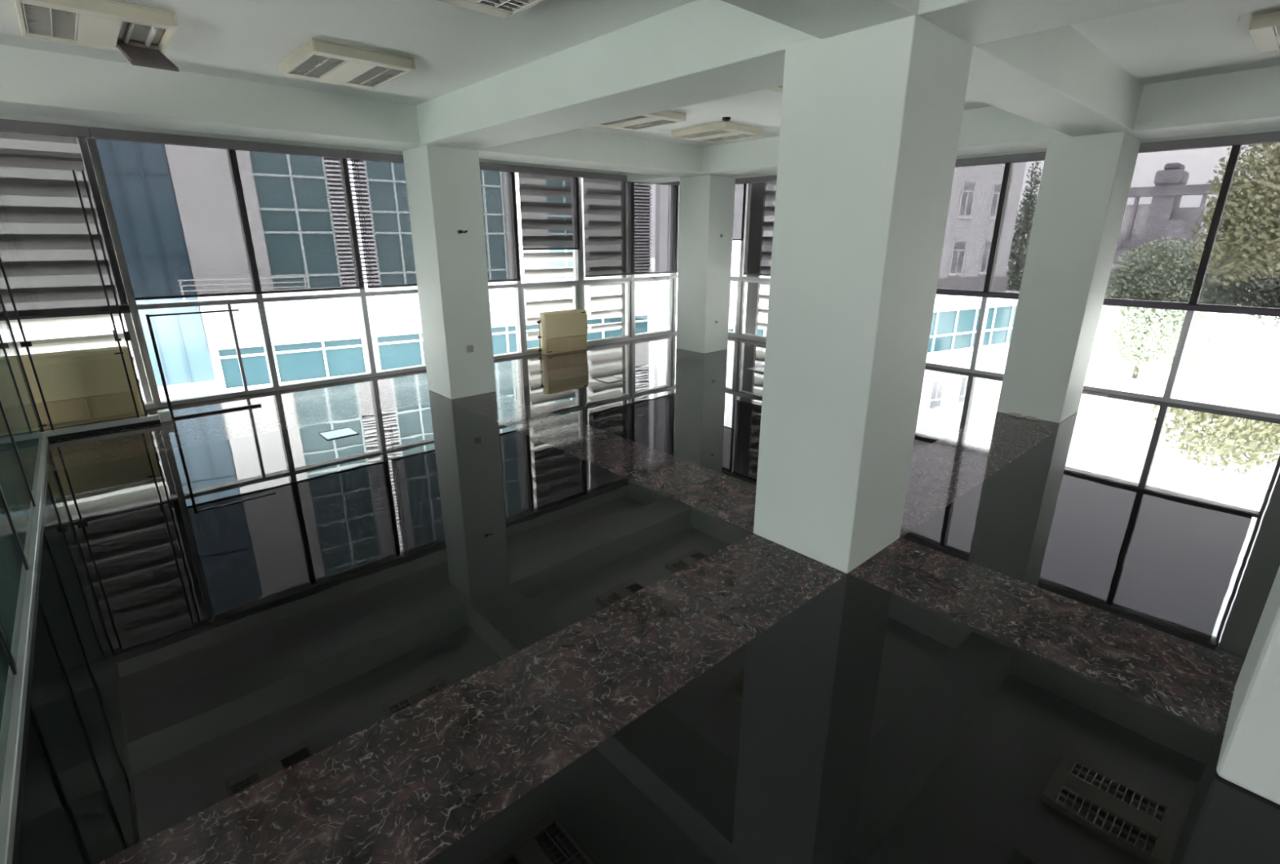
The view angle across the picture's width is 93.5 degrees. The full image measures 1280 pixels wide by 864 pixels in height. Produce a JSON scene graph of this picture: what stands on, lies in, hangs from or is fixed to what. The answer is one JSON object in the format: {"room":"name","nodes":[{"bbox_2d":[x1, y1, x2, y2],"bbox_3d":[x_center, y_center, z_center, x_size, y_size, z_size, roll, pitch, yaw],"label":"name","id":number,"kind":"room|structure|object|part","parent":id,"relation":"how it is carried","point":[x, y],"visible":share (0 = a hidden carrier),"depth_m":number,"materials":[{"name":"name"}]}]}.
{"room":"lobby","nodes":[
{"label":"lobby","id":0,"kind":"room"},
{"bbox_2d":[0,113,622,174],"bbox_3d":[-4.397,-2.837,5.500,14.688,0.238,0.160,-15,24,-40],"label":"wall","id":1,"kind":"structure","parent":0,"point":[3,116],"depth_m":5.83,"materials":[{"name":"white paint"}]},
{"bbox_2d":[86,137,158,409],"bbox_3d":[-5.164,-1.329,5.257,1.042,2.487,0.120,-15,24,-40],"label":"window","id":2,"kind":"structure","parent":1,"relation":"in","point":[153,404],"depth_m":5.55,"materials":[{"name":"metal"}]},
{"bbox_2d":[0,118,130,319],"bbox_3d":[-6.218,-1.425,4.029,4.131,1.553,0.090,-15,24,-40],"label":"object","id":3,"kind":"structure","parent":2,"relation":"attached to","point":[47,256],"depth_m":5.09,"materials":[{"name":"grey fabric"}]},
{"bbox_2d":[90,137,277,407],"bbox_3d":[-4.382,-1.538,5.910,1.036,2.487,0.155,-15,24,-40],"label":"window","id":4,"kind":"structure","parent":1,"relation":"in","point":[161,403],"depth_m":6.05,"materials":[{"name":"metal"}]},
{"bbox_3d":[-4.342,-1.266,5.950,0.090,0.035,0.034,-15,24,-40],"label":"handle","id":5,"kind":"part","parent":4,"relation":"part of","materials":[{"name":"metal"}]},
{"bbox_2d":[88,126,364,334],"bbox_3d":[-3.918,-1.912,6.065,2.076,1.866,0.090,-15,24,-40],"label":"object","id":6,"kind":"structure","parent":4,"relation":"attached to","point":[195,216],"depth_m":5.88,"materials":[{"name":"grey"}]},
{"bbox_3d":[-3.945,-1.872,6.068,0.030,1.787,0.006,-15,24,-40],"label":"bead chain","id":7,"kind":"part","parent":6,"relation":"part of","materials":[{"name":"grey"}]},
{"bbox_2d":[258,288,374,390],"bbox_3d":[-3.613,-1.751,6.575,1.039,2.487,0.155,-15,24,-40],"label":"window","id":8,"kind":"structure","parent":1,"relation":"in","point":[359,293],"depth_m":6.83,"materials":[{"name":"metal"}]},
{"bbox_3d":[-3.573,-1.479,6.615,0.090,0.035,0.034,-15,24,-40],"label":"handle","id":9,"kind":"part","parent":8,"relation":"part of","materials":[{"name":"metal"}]},
{"bbox_2d":[346,159,426,376],"bbox_3d":[-2.854,-1.968,7.253,1.039,2.487,0.120,-15,24,-40],"label":"window","id":10,"kind":"structure","parent":1,"relation":"in","point":[406,369],"depth_m":7.17,"materials":[{"name":"metal"}]},
{"bbox_2d":[346,150,417,324],"bbox_3d":[-2.935,-2.189,6.912,0.618,1.854,0.090,-15,24,-40],"label":"roller blind","id":11,"kind":"object","parent":10,"relation":"attached to","point":[381,197],"depth_m":6.85,"materials":[{"name":"grey"}]},
{"bbox_3d":[-3.089,-2.108,6.807,0.030,1.787,0.006,-15,24,-40],"label":"bead chain","id":12,"kind":"part","parent":11,"relation":"part of","materials":[{"name":"grey"}]},
{"bbox_2d":[488,280,523,359],"bbox_3d":[-2.084,-2.181,7.918,1.039,2.487,0.120,-15,24,-40],"label":"window","id":13,"kind":"structure","parent":1,"relation":"in","point":[515,284],"depth_m":8.41,"materials":[{"name":"metal"}]},
{"bbox_2d":[479,161,519,282],"bbox_3d":[-1.814,-2.696,7.817,0.519,1.439,0.090,-15,24,-40],"label":"roller blind","id":14,"kind":"object","parent":13,"relation":"attached to","point":[497,180],"depth_m":7.80,"materials":[{"name":"grey"}]},
{"bbox_2d":[514,172,581,355],"bbox_3d":[-1.314,-2.394,8.584,1.039,2.487,0.120,-15,24,-40],"label":"window","id":15,"kind":"structure","parent":1,"relation":"in","point":[575,283],"depth_m":8.66,"materials":[{"name":"metal"}]},
{"bbox_2d":[515,164,580,249],"bbox_3d":[-1.237,-3.043,8.255,1.027,1.046,0.090,-15,24,-40],"label":"roller blind","id":16,"kind":"object","parent":15,"relation":"attached to","point":[548,197],"visible":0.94,"depth_m":8.23,"materials":[{"name":"grey fabric"}]},
{"bbox_3d":[-1.315,-1.684,8.812,0.984,0.903,0.080,-15,24,-40],"label":"sash","id":17,"kind":"part","parent":15,"relation":"part of","materials":[{"name":"silver metal"}]},
{"bbox_2d":[577,177,632,346],"bbox_3d":[-0.544,-2.607,9.249,1.039,2.487,0.120,-15,24,-40],"label":"window","id":18,"kind":"structure","parent":1,"relation":"in","point":[628,280],"depth_m":9.57,"materials":[{"name":"metal"}]},
{"bbox_3d":[-0.545,-1.897,9.478,0.984,0.903,0.080,-15,24,-40],"label":"sash","id":19,"kind":"part","parent":18,"relation":"part of","materials":[{"name":"silver metal"}]},
{"bbox_2d":[577,171,679,298],"bbox_3d":[-0.043,-2.984,9.413,2.195,1.866,0.090,-15,24,-40],"label":"roller blind","id":20,"kind":"object","parent":18,"relation":"attached to","point":[631,228],"visible":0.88,"depth_m":9.23,"materials":[{"name":"grey fabric"}]},
{"bbox_3d":[0.466,-3.091,9.879,0.030,1.787,0.006,-15,24,-40],"label":"bead chain","id":21,"kind":"part","parent":20,"relation":"part of","materials":[{"name":"grey"}]},
{"bbox_2d":[632,272,675,339],"bbox_3d":[0.216,-2.810,9.883,0.979,2.487,0.155,-15,24,-40],"label":"window","id":22,"kind":"structure","parent":1,"relation":"in","point":[672,277],"depth_m":10.24,"materials":[{"name":"metal"}]},
{"bbox_2d":[674,272,677,333],"bbox_3d":[0.749,-2.964,10.366,0.489,2.487,0.120,-15,24,-40],"label":"window","id":23,"kind":"structure","parent":1,"relation":"in","point":[675,330],"depth_m":10.38,"materials":[{"name":"metal"}]},
{"bbox_2d":[0,0,1279,146],"bbox_3d":[0.272,-1.460,0.537,14.688,0.200,14.057,-15,24,-40],"label":"ceiling","id":24,"kind":"structure","parent":0,"point":[452,47],"depth_m":3.56,"materials":[{"name":"paint"}]},
{"bbox_2d":[13,0,178,71],"bbox_3d":[-2.930,-2.107,3.279,0.620,0.258,0.780,-15,24,-40],"label":"air conditioner","id":25,"kind":"object","parent":24,"relation":"attached to","point":[143,34],"visible":1,"depth_m":3.19,"materials":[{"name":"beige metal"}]},
{"bbox_2d":[279,38,415,89],"bbox_3d":[-1.976,-2.454,4.048,0.620,0.067,0.780,-15,24,-40],"label":"air conditioner","id":26,"kind":"object","parent":24,"relation":"attached to","point":[317,60],"visible":1,"depth_m":3.92,"materials":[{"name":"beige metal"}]},
{"bbox_2d":[0,44,702,176],"bbox_3d":[-4.133,-2.296,3.939,12.860,0.330,0.564,-15,24,-40],"label":"ceiling beam","id":27,"kind":"structure","parent":24,"relation":"attached to","point":[33,82],"depth_m":4.61,"materials":[{"name":"white paint"}]},
{"bbox_2d":[437,0,544,18],"bbox_3d":[-0.642,-1.978,2.579,0.620,0.067,0.780,-15,24,-40],"label":"ceiling light","id":28,"kind":"object","parent":24,"relation":"attached to","point":[506,9],"visible":1,"depth_m":2.90,"materials":[{"name":"beige metal"}]},
{"bbox_2d":[416,0,813,150],"bbox_3d":[-0.404,-2.358,4.152,0.560,0.330,4.130,-15,24,-40],"label":"ceiling beam","id":29,"kind":"structure","parent":24,"relation":"attached to","point":[696,51],"depth_m":3.56,"materials":[{"name":"white paint"}]},
{"bbox_2d":[594,109,685,131],"bbox_3d":[-0.053,-3.010,5.786,0.620,0.067,0.780,-15,24,-40],"label":"ceiling light","id":30,"kind":"object","parent":24,"relation":"attached to","point":[665,117],"visible":0.61,"depth_m":5.75,"materials":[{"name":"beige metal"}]},
{"bbox_2d":[671,121,763,142],"bbox_3d":[0.836,-3.256,6.554,0.620,0.067,0.780,-15,24,-40],"label":"ceiling light","id":31,"kind":"object","parent":24,"relation":"attached to","point":[722,131],"visible":0.99,"depth_m":6.42,"materials":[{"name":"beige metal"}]},
{"bbox_2d":[722,116,730,121],"bbox_3d":[0.847,-3.068,5.908,0.079,0.030,0.079,-15,24,-40],"label":"smoke detector","id":32,"kind":"object","parent":24,"relation":"attached to","point":[724,118],"visible":1,"depth_m":5.88,"materials":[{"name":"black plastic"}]},
{"bbox_2d":[768,85,782,93],"bbox_3d":[1.344,-2.535,4.321,0.620,0.067,0.780,-15,24,-40],"label":"ceiling light","id":33,"kind":"object","parent":24,"relation":"attached to","point":[780,89],"visible":0.02,"depth_m":4.50,"materials":[{"name":"white plastic"}]},
{"bbox_2d":[721,0,1143,136],"bbox_3d":[-1.036,-1.244,0.691,12.860,0.330,0.406,-15,24,-40],"label":"ceiling beam","id":34,"kind":"structure","parent":24,"relation":"attached to","point":[1056,78],"depth_m":3.34,"materials":[{"name":"white paint"}]},
{"bbox_2d":[622,65,1279,183],"bbox_3d":[4.623,-2.391,4.284,0.590,0.330,13.917,-15,24,-40],"label":"ceiling beam","id":35,"kind":"structure","parent":24,"relation":"attached to","point":[1245,100],"depth_m":4.65,"materials":[{"name":"white paint"}]},
{"bbox_2d":[917,0,1186,44],"bbox_3d":[3.864,-0.907,-0.325,0.560,0.330,7.764,-15,24,-40],"label":"ceiling beam","id":36,"kind":"structure","parent":24,"relation":"attached to","point":[976,22],"depth_m":2.26,"materials":[{"name":"white paint"}]},
{"bbox_2d":[1248,10,1279,53],"bbox_3d":[3.732,-2.144,3.120,0.620,0.067,0.780,-15,24,-40],"label":"ceiling light","id":37,"kind":"object","parent":24,"relation":"attached to","point":[1264,28],"visible":1,"depth_m":3.23,"materials":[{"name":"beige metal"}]},
{"bbox_2d":[12,333,1279,863],"bbox_3d":[0.268,1.348,1.442,14.690,0.250,14.057,-15,24,-40],"label":"floor","id":38,"kind":"structure","parent":0,"point":[543,616],"depth_m":2.52,"materials":[{"name":"black stone"}]},
{"bbox_2d":[0,302,48,863],"bbox_3d":[-3.056,-0.351,2.635,0.110,2.240,5.580,-15,24,-40],"label":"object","id":39,"kind":"structure","parent":38,"relation":"on","point":[24,446],"depth_m":2.82,"materials":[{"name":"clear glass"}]},
{"bbox_3d":[-1.749,0.076,1.302,0.010,2.150,1.726,-15,24,-40],"label":"glass panel","id":40,"kind":"part","parent":39,"relation":"part of","materials":[{"name":"clear glass"}]},
{"bbox_3d":[-2.673,-0.238,2.271,0.010,2.150,0.976,-15,24,-40],"label":"glass panel","id":41,"kind":"part","parent":39,"relation":"part of","materials":[{"name":"clear glass"}]},
{"bbox_3d":[-3.338,-0.464,2.968,0.010,2.150,0.956,-15,24,-40],"label":"glass panel","id":42,"kind":"part","parent":39,"relation":"part of","materials":[{"name":"clear glass"}]},
{"bbox_3d":[-4.289,-0.787,3.965,0.010,2.150,1.826,-15,24,-40],"label":"glass panel","id":43,"kind":"part","parent":39,"relation":"part of","materials":[{"name":"clear glass"}]},
{"bbox_2d":[17,345,144,430],"bbox_3d":[-5.016,-0.397,5.369,0.815,0.644,0.173,-15,24,-40],"label":"box","id":44,"kind":"object","parent":38,"relation":"on","point":[87,385],"visible":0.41,"depth_m":5.34,"materials":[{"name":"beige cardboard"}]},
{"bbox_2d":[20,346,118,355],"bbox_3d":[-5.014,-0.714,5.309,0.640,0.004,0.055,-15,24,-40],"label":"vent","id":45,"kind":"object","parent":44,"relation":"attached to","point":[114,347],"depth_m":5.30,"materials":[{"name":"white"}]},
{"bbox_3d":[-4.950,-0.206,5.398,0.720,0.204,0.025,-15,24,-40],"label":"panel","id":46,"kind":"part","parent":44,"relation":"part of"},
{"bbox_2d":[0,165,172,439],"bbox_3d":[-4.956,-0.926,4.639,1.775,2.100,0.100,-15,24,-40],"label":"metal frame","id":47,"kind":"object","parent":38,"relation":"on","point":[162,415],"visible":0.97,"depth_m":5.04,"materials":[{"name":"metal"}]},
{"bbox_3d":[-4.960,0.075,4.906,1.700,0.030,0.014,-15,24,-40],"label":"floor trim","id":48,"kind":"part","parent":47,"relation":"part of","materials":[{"name":"grey metal"}]},
{"bbox_2d":[145,309,261,419],"bbox_3d":[-4.055,-0.646,5.640,0.724,0.955,0.028,-15,24,-40],"label":"metal frame","id":49,"kind":"object","parent":38,"relation":"on","point":[148,316],"visible":0.94,"depth_m":5.49,"materials":[{"name":"grey metal"}]},
{"bbox_3d":[-4.315,-0.574,5.417,0.024,0.955,0.022,-15,24,-40],"label":"post","id":50,"kind":"part","parent":49,"relation":"part of","materials":[{"name":"grey metal"}]},
{"bbox_3d":[-4.055,-1.088,5.497,0.675,0.015,0.016,-15,24,-40],"label":"rail","id":51,"kind":"part","parent":49,"relation":"part of","materials":[{"name":"grey metal"}]},
{"bbox_3d":[-4.047,-0.202,5.791,0.700,0.018,0.028,-15,24,-40],"label":"rail","id":52,"kind":"part","parent":49,"relation":"part of","materials":[{"name":"grey metal"}]},
{"bbox_2d":[318,426,359,439],"bbox_3d":[-2.582,0.012,5.156,0.256,0.006,0.256,-15,24,-40],"label":"paper","id":53,"kind":"object","parent":38,"relation":"on","point":[347,431],"visible":1,"depth_m":5.16,"materials":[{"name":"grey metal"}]},
{"bbox_2d":[402,145,496,399],"bbox_3d":[-1.951,-1.608,6.242,0.522,2.425,0.564,-15,24,-40],"label":"column","id":54,"kind":"structure","parent":38,"relation":"on","point":[444,189],"depth_m":6.02,"materials":[{"name":"white paint"}]},
{"bbox_2d":[457,230,467,233],"bbox_3d":[-1.738,-1.962,5.901,0.096,0.031,0.040,-15,24,-40],"label":"stub","id":55,"kind":"object","parent":54,"relation":"attached to","point":[459,231],"visible":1,"depth_m":5.89,"materials":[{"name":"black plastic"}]},
{"bbox_2d":[466,345,473,352],"bbox_3d":[-1.762,-0.862,6.252,0.070,0.070,0.016,-15,24,-40],"label":"wall socket","id":56,"kind":"object","parent":54,"relation":"attached to","point":[469,348],"visible":1,"depth_m":6.25,"materials":[{"name":"grey plastic"}]},
{"bbox_2d":[537,308,587,355],"bbox_3d":[-1.125,-1.466,8.783,0.795,0.599,0.153,-15,24,-40],"label":"box","id":57,"kind":"object","parent":38,"relation":"on","point":[561,331],"visible":1,"depth_m":8.70,"materials":[{"name":"beige metal"}]},
{"bbox_2d":[547,308,580,311],"bbox_3d":[-1.123,-1.761,8.730,0.620,0.004,0.035,-15,24,-40],"label":"vent","id":58,"kind":"object","parent":57,"relation":"attached to","point":[575,308],"depth_m":8.73,"materials":[{"name":"white"}]},
{"bbox_3d":[-1.066,-1.291,8.814,0.700,0.187,0.025,-15,24,-40],"label":"panel","id":59,"kind":"part","parent":57,"relation":"part of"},
{"bbox_2d":[595,375,624,382],"bbox_3d":[-0.357,-0.622,7.136,0.256,0.006,0.256,-15,24,-40],"label":"paper","id":60,"kind":"object","parent":38,"relation":"on","point":[611,379],"visible":1,"depth_m":7.14,"materials":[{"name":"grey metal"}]},
{"bbox_2d":[676,174,735,353],"bbox_3d":[0.939,-2.412,8.755,0.525,2.425,0.571,-15,24,-40],"label":"column","id":61,"kind":"structure","parent":38,"relation":"on","point":[706,202],"depth_m":8.55,"materials":[{"name":"white paint"}]},
{"bbox_2d":[746,365,764,372],"bbox_3d":[1.549,-0.806,7.716,0.256,0.006,0.256,-15,24,-40],"label":"box","id":62,"kind":"object","parent":38,"relation":"on","point":[758,368],"visible":0.69,"depth_m":7.73,"materials":[{"name":"grey metal"}]},
{"bbox_3d":[1.549,-0.805,7.717,0.242,0.004,0.228,-15,24,-40],"label":"lid","id":63,"kind":"part","parent":62,"relation":"part of","materials":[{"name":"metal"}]},
{"bbox_2d":[753,10,973,573],"bbox_3d":[1.053,-0.568,3.031,0.568,2.425,0.588,-15,24,-40],"label":"column","id":64,"kind":"structure","parent":38,"relation":"on","point":[871,118],"depth_m":2.76,"materials":[{"name":"white paint"}]},
{"bbox_2d":[1008,412,1037,419],"bbox_3d":[3.599,-0.150,5.663,0.051,0.026,0.248,-15,24,-40],"label":"rubble","id":65,"kind":"object","parent":38,"relation":"on","point":[1017,415],"visible":1,"depth_m":5.66,"materials":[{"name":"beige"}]},
{"bbox_2d":[996,131,1141,422],"bbox_3d":[3.868,-1.353,5.486,0.614,2.425,0.527,-15,24,-40],"label":"column","id":66,"kind":"structure","parent":38,"relation":"on","point":[1086,180],"depth_m":5.25,"materials":[{"name":"white paint"}]},
{"bbox_2d":[1216,565,1279,804],"bbox_3d":[2.213,-0.068,1.489,0.588,2.425,0.595,-15,24,-40],"label":"column","id":67,"kind":"structure","parent":38,"relation":"on","point":[1249,757],"depth_m":1.79,"materials":[{"name":"white paint"}]},
{"bbox_2d":[735,126,1279,178],"bbox_3d":[5.706,-2.720,5.196,0.160,0.238,13.896,-15,24,-40],"label":"wall","id":68,"kind":"structure","parent":0,"point":[1270,129],"depth_m":5.81,"materials":[{"name":"white paint"}]},
{"bbox_2d":[728,240,742,337],"bbox_3d":[1.375,-2.894,10.152,0.120,2.487,0.939,-15,24,-40],"label":"window","id":69,"kind":"structure","parent":68,"relation":"in","point":[737,278],"depth_m":10.01,"materials":[{"name":"metal"}]},
{"bbox_3d":[1.374,-2.184,10.381,0.080,0.903,0.884,-15,24,-40],"label":"sash","id":70,"kind":"part","parent":69,"relation":"part of","materials":[{"name":"silver metal"}]},
{"bbox_2d":[737,183,769,342],"bbox_3d":[2.000,-2.682,9.497,0.120,2.487,0.919,-15,24,-40],"label":"window","id":71,"kind":"structure","parent":68,"relation":"in","point":[744,280],"depth_m":9.88,"materials":[{"name":"metal"}]},
{"bbox_2d":[732,177,748,240],"bbox_3d":[1.337,-3.589,9.763,0.090,0.924,1.000,-15,24,-40],"label":"roller blind","id":72,"kind":"object","parent":71,"relation":"attached to","point":[740,183],"visible":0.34,"depth_m":9.50,"materials":[{"name":"grey fabric"}]},
{"bbox_3d":[1.999,-1.972,9.726,0.080,0.903,0.864,-15,24,-40],"label":"sash","id":73,"kind":"part","parent":71,"relation":"part of","materials":[{"name":"silver metal"}]},
{"bbox_2d":[743,174,777,275],"bbox_3d":[2.244,-3.032,8.892,0.090,1.446,1.699,-15,24,-40],"label":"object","id":74,"kind":"structure","parent":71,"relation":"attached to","point":[762,190],"depth_m":9.28,"materials":[{"name":"grey fabric"}]},
{"bbox_2d":[925,297,984,373],"bbox_3d":[3.868,-2.039,7.513,0.155,2.487,0.939,-15,24,-40],"label":"window","id":75,"kind":"structure","parent":68,"relation":"in","point":[955,367],"depth_m":7.59,"materials":[{"name":"metal"}]},
{"bbox_2d":[971,297,1004,377],"bbox_3d":[4.513,-1.828,6.862,0.120,2.487,0.939,-15,24,-40],"label":"window","id":76,"kind":"structure","parent":68,"relation":"in","point":[987,300],"depth_m":7.39,"materials":[{"name":"metal"}]},
{"bbox_2d":[936,151,1046,299],"bbox_3d":[3.765,-2.315,7.360,0.090,1.866,2.829,-15,24,-40],"label":"roller blind","id":77,"kind":"object","parent":68,"relation":"attached to","point":[993,202],"visible":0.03,"depth_m":6.98,"materials":[{"name":"grey"}]},
{"bbox_2d":[1083,310,1190,401],"bbox_3d":[5.133,-1.609,6.188,0.155,2.487,0.942,-15,24,-40],"label":"window","id":78,"kind":"structure","parent":68,"relation":"in","point":[1086,387],"depth_m":6.30,"materials":[{"name":"metal"}]},
{"bbox_2d":[1102,131,1279,316],"bbox_3d":[5.351,-1.926,5.649,0.090,1.551,1.889,-15,24,-40],"label":"window","id":79,"kind":"structure","parent":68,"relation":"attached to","point":[1200,229],"depth_m":5.67,"materials":[{"name":"grey"}]},
{"bbox_2d":[1165,311,1279,418],"bbox_3d":[5.777,-1.399,5.536,0.120,2.487,0.936,-15,24,-40],"label":"window","id":80,"kind":"structure","parent":68,"relation":"in","point":[1227,407],"depth_m":5.99,"materials":[{"name":"metal"}]},
{"label":"outside","id":81,"kind":"structure","parent":0,"visible":0},
{"bbox_2d":[6,312,152,402],"bbox_3d":[-6.193,-1.073,5.086,2.975,4.500,0.225,-15,24,-40],"label":"screen","id":82,"kind":"object","parent":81,"point":[98,340],"visible":0.17,"depth_m":5.87,"materials":[{"name":"grey metal"}]},
{"bbox_3d":[-5.075,-1.347,5.943,0.110,4.500,0.055,-15,24,-40],"label":"post","id":83,"kind":"part","parent":82,"relation":"part of","materials":[{"name":"grey metal"}]},
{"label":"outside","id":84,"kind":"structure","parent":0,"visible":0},
{"bbox_2d":[515,172,584,340],"bbox_3d":[-1.351,-2.412,9.270,1.050,4.500,0.225,-15,24,-40],"label":"screen","id":85,"kind":"object","parent":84,"point":[529,256],"visible":0.16,"depth_m":9.22,"materials":[{"name":"grey metal"}]},
{"bbox_3d":[-0.961,-2.484,9.498,0.150,4.500,0.055,-15,24,-40],"label":"post","id":86,"kind":"part","parent":85,"relation":"part of","materials":[{"name":"grey metal"}]},
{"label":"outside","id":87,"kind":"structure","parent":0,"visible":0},
{"bbox_2d":[582,178,626,335],"bbox_3d":[-0.503,-2.646,10.002,0.900,4.500,0.225,-15,24,-40],"label":"screen","id":88,"kind":"object","parent":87,"point":[615,298],"visible":0.2,"depth_m":10.13,"materials":[{"name":"grey metal"}]},
{"bbox_3d":[-0.202,-2.694,10.153,0.240,4.500,0.055,-15,24,-40],"label":"post","id":89,"kind":"part","parent":88,"relation":"part of","materials":[{"name":"grey"}]},
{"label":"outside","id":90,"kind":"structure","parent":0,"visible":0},
{"bbox_2d":[745,275,769,334],"bbox_3d":[2.668,-2.505,9.582,0.225,4.500,2.260,-15,24,-40],"label":"screen","id":91,"kind":"object","parent":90,"point":[753,296],"visible":0.04,"depth_m":10.36,"materials":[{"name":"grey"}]},
{"bbox_3d":[1.933,-2.715,10.232,0.055,4.500,0.260,-15,24,-40],"label":"post","id":92,"kind":"part","parent":91,"relation":"part of","materials":[{"name":"grey"}]},
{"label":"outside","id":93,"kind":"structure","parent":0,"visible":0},
{"bbox_2d":[648,273,1279,412],"bbox_3d":[10.144,-12.947,62.250,220.000,0.300,240.000,-15,24,-40],"label":"ground","id":94,"kind":"structure","parent":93,"point":[1246,361],"depth_m":31.81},
{"bbox_2d":[11,159,651,402],"bbox_3d":[-12.806,-8.745,19.973,27.150,17.550,8.700,-12,21,-32],"label":"office building","id":95,"kind":"structure","parent":94,"relation":"on","point":[315,339],"depth_m":18.90,"materials":[{"name":"grey"}]},
{"bbox_3d":[-13.311,-8.523,15.204,1.630,14.950,0.050,-12,21,-32],"label":"pane","id":96,"kind":"part","parent":95,"relation":"part of","materials":[{"name":"teal glass"}]},
{"bbox_3d":[-11.217,-4.102,17.228,3.150,0.600,0.030,-12,21,-32],"label":"railing","id":97,"kind":"part","parent":95,"relation":"part of","materials":[{"name":"grey metal"}]},
{"bbox_3d":[-10.851,-2.222,19.027,4.060,1.180,0.050,-12,21,-32],"label":"pane","id":98,"kind":"part","parent":95,"relation":"part of","materials":[{"name":"teal glass"}]},
{"bbox_3d":[-7.373,-2.941,21.279,3.650,1.180,0.050,-12,21,-32],"label":"pane","id":99,"kind":"part","parent":95,"relation":"part of","materials":[{"name":"teal glass"}]},
{"bbox_3d":[-4.293,-3.578,23.274,3.800,1.180,0.050,-12,21,-32],"label":"pane","id":100,"kind":"part","parent":95,"relation":"part of","materials":[{"name":"teal glass"}]},
{"bbox_3d":[-2.913,-11.894,21.570,1.500,12.400,0.050,-12,21,-32],"label":"pane","id":101,"kind":"part","parent":95,"relation":"part of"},
{"bbox_3d":[-1.192,-4.220,25.283,3.700,1.180,0.050,-12,21,-32],"label":"pane","id":102,"kind":"part","parent":95,"relation":"part of","materials":[{"name":"teal glass"}]},
{"bbox_2d":[654,240,1017,364],"bbox_3d":[9.755,-8.693,26.545,21.890,13.500,3.800,-9,20,-27],"label":"building","id":103,"kind":"structure","parent":94,"relation":"on","point":[955,318],"depth_m":28.53,"materials":[{"name":"grey"}]},
{"bbox_3d":[10.437,-4.143,26.450,21.500,2.100,0.050,-9,20,-27],"label":"pane","id":104,"kind":"part","parent":103,"relation":"part of","materials":[{"name":"teal glass"}]},
{"bbox_2d":[954,356,1101,384],"bbox_3d":[14.649,-2.142,26.950,14.300,0.800,3.700,-9,20,-27],"label":"terrace","id":105,"kind":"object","parent":94,"relation":"on","point":[1093,372],"visible":0.14,"depth_m":28.43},
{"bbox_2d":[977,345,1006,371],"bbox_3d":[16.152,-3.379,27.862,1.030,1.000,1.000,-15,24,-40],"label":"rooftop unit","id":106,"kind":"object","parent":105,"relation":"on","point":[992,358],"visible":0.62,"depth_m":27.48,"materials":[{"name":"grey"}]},
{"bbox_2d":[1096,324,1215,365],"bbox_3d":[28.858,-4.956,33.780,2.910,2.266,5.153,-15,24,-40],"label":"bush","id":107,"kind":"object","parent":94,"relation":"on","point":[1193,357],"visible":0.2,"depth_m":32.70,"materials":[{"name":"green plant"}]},
{"bbox_2d":[1098,305,1230,329],"bbox_3d":[43.125,-15.029,48.688,7.650,12.100,8.520,-15,24,-40],"label":"industrial building","id":108,"kind":"structure","parent":94,"relation":"on","point":[1104,317],"depth_m":49.47,"materials":[{"name":"white"}]},
{"bbox_2d":[1102,305,1233,378],"bbox_3d":[24.789,-5.814,28.752,3.601,6.725,5.689,-12,21,-33],"label":"tree","id":109,"kind":"object","parent":94,"relation":"on","point":[1148,313],"visible":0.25,"depth_m":28.84,"materials":[{"name":"green plant"}]},
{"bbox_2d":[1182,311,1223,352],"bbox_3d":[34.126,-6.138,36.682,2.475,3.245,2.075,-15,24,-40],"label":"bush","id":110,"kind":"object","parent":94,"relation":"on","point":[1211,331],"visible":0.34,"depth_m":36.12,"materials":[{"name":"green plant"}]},
{"bbox_2d":[1238,313,1279,328],"bbox_3d":[25.152,-3.206,21.428,4.127,6.259,9.270,-15,24,-40],"label":"tree","id":111,"kind":"object","parent":94,"relation":"on","point":[1275,324],"visible":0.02,"depth_m":22.61,"materials":[{"name":"green plant"}]},
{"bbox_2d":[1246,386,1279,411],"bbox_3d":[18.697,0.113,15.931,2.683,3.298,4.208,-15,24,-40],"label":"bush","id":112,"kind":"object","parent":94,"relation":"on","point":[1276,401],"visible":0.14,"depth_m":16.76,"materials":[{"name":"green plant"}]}
]}

